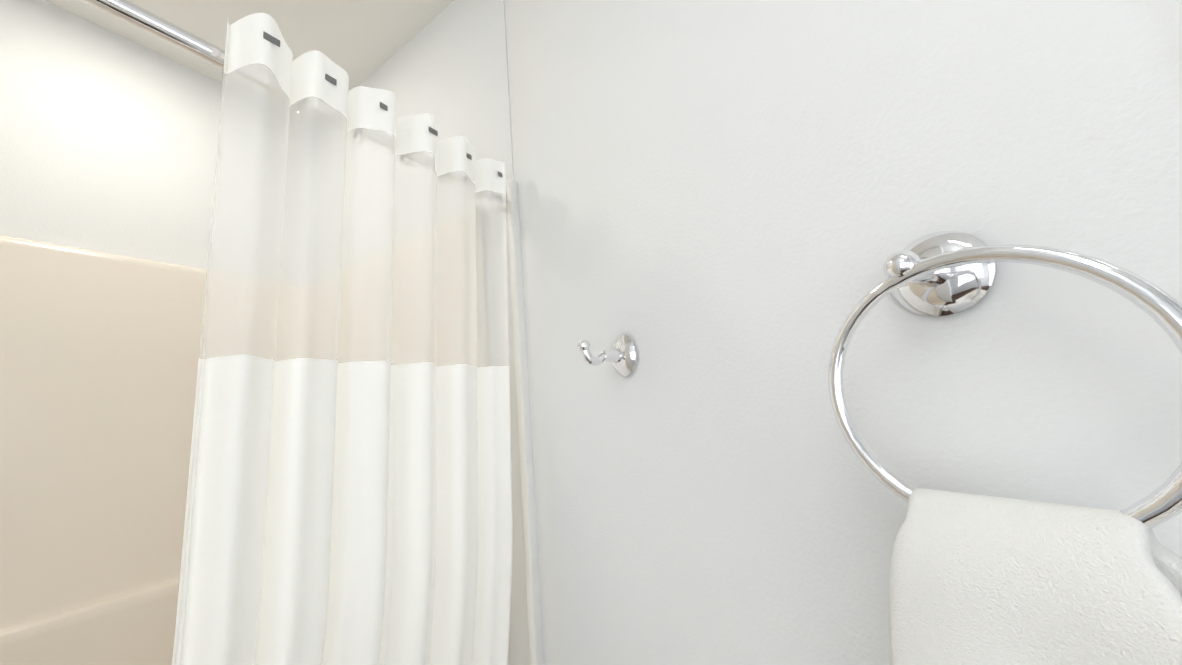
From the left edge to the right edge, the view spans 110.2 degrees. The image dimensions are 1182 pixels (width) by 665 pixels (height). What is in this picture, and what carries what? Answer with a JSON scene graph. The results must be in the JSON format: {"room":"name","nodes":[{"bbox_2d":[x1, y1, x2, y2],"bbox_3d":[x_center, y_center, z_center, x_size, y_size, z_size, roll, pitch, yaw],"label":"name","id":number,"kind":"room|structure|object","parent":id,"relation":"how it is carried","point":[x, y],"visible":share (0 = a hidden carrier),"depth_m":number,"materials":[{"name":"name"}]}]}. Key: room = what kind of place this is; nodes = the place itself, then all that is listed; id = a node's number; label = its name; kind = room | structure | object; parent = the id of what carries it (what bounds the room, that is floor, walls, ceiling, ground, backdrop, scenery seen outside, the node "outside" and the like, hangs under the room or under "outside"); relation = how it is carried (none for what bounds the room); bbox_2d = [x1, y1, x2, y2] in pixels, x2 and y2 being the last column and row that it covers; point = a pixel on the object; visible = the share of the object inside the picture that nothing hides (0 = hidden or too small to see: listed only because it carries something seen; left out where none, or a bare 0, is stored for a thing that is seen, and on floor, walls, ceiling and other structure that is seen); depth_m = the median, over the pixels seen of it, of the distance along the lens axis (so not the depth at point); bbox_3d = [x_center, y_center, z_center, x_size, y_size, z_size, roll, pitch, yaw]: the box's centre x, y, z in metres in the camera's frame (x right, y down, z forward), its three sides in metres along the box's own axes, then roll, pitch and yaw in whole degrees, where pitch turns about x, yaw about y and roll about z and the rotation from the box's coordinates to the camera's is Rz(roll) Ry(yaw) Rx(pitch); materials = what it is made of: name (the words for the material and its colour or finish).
{"room":"bathroom","nodes":[
{"label":"bathroom","id":0,"kind":"room"},
{"bbox_2d":[0,0,313,283],"bbox_3d":[-1.456,0.371,1.101,0.100,2.680,1.320,-11,-11,32],"label":"wall","id":1,"kind":"structure","parent":0,"point":[109,141],"depth_m":1.29,"materials":[{"name":"white paint"}]},
{"bbox_2d":[45,0,454,125],"bbox_3d":[-0.138,-1.361,-0.128,4.350,0.100,2.850,-11,-11,32],"label":"ceiling","id":2,"kind":"structure","parent":0,"point":[359,42],"depth_m":1.33,"materials":[{"name":"white paint"}]},
{"bbox_2d":[309,0,529,664],"bbox_3d":[-0.635,0.342,1.333,1.230,2.680,0.100,-11,-11,32],"label":"wall","id":3,"kind":"structure","parent":0,"point":[447,68],"depth_m":1.25,"materials":[{"name":"white paint"}]},
{"bbox_2d":[506,178,543,664],"bbox_3d":[-0.126,0.514,0.901,0.019,1.833,0.033,-11,-11,32],"label":"trim","id":4,"kind":"structure","parent":3,"relation":"attached to","point":[530,536],"depth_m":0.94,"materials":[{"name":"white paint"}]},
{"bbox_2d":[504,0,1181,664],"bbox_3d":[0.132,0.155,0.602,0.100,2.680,0.932,1,-11,-31],"label":"wall","id":5,"kind":"structure","parent":0,"point":[728,208],"depth_m":0.39,"materials":[{"name":"white paint"}]},
{"bbox_2d":[578,334,636,376],"bbox_3d":[0.017,0.035,0.619,0.081,0.066,0.066,1,-11,-31],"label":"robe hook","id":6,"kind":"object","parent":5,"relation":"attached to","point":[620,355],"visible":1,"depth_m":0.62,"materials":[{"name":"silver metal"}]},
{"bbox_2d":[828,231,1181,664],"bbox_3d":[0.252,0.190,0.212,0.092,0.550,0.184,1,-11,-31],"label":"towel ring","id":7,"kind":"object","parent":5,"relation":"attached to","point":[975,579],"visible":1,"depth_m":0.21,"materials":[{"name":"silver metal"}]},
{"bbox_2d":[889,488,1181,664],"bbox_3d":[0.250,0.274,0.183,0.064,0.378,0.172,1,-11,-31],"label":"towel","id":8,"kind":"object","parent":7,"relation":"hanging from","point":[975,579],"depth_m":0.20,"materials":[{"name":"white fabric"}]},
{"bbox_2d":[1144,0,1181,104],"bbox_3d":[0.794,-0.136,-0.791,0.100,2.680,2.200,-1,-10,-23],"label":"wall","id":9,"kind":"structure","parent":0,"point":[1165,17],"depth_m":0.22,"materials":[{"name":"white paint"}]},
{"bbox_3d":[0.087,1.370,-0.592,4.350,0.100,2.850,-11,-11,32],"label":"floor","id":10,"kind":"structure","parent":0,"visible":0},
{"bbox_2d":[0,206,487,664],"bbox_3d":[-0.923,0.626,0.678,1.150,1.950,1.244,-11,-11,32],"label":"shower surround","id":11,"kind":"object","parent":10,"relation":"on","point":[100,351],"visible":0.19,"depth_m":1.13,"materials":[{"name":"white plastic"}]},
{"bbox_3d":[-1.272,0.195,0.158,1.465,2.680,0.080,-11,-11,32],"label":"wall","id":12,"kind":"structure","parent":0,"visible":0},
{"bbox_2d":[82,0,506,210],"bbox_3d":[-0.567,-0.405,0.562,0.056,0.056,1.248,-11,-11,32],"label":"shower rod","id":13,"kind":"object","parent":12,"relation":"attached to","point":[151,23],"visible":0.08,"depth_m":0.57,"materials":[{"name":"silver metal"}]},
{"bbox_2d":[172,13,511,664],"bbox_3d":[-0.459,0.530,0.675,0.420,1.893,0.633,-11,-11,32],"label":"shower curtain","id":14,"kind":"object","parent":13,"relation":"hanging from","point":[352,513],"visible":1,"depth_m":0.62,"materials":[{"name":"fabric"}]}
]}

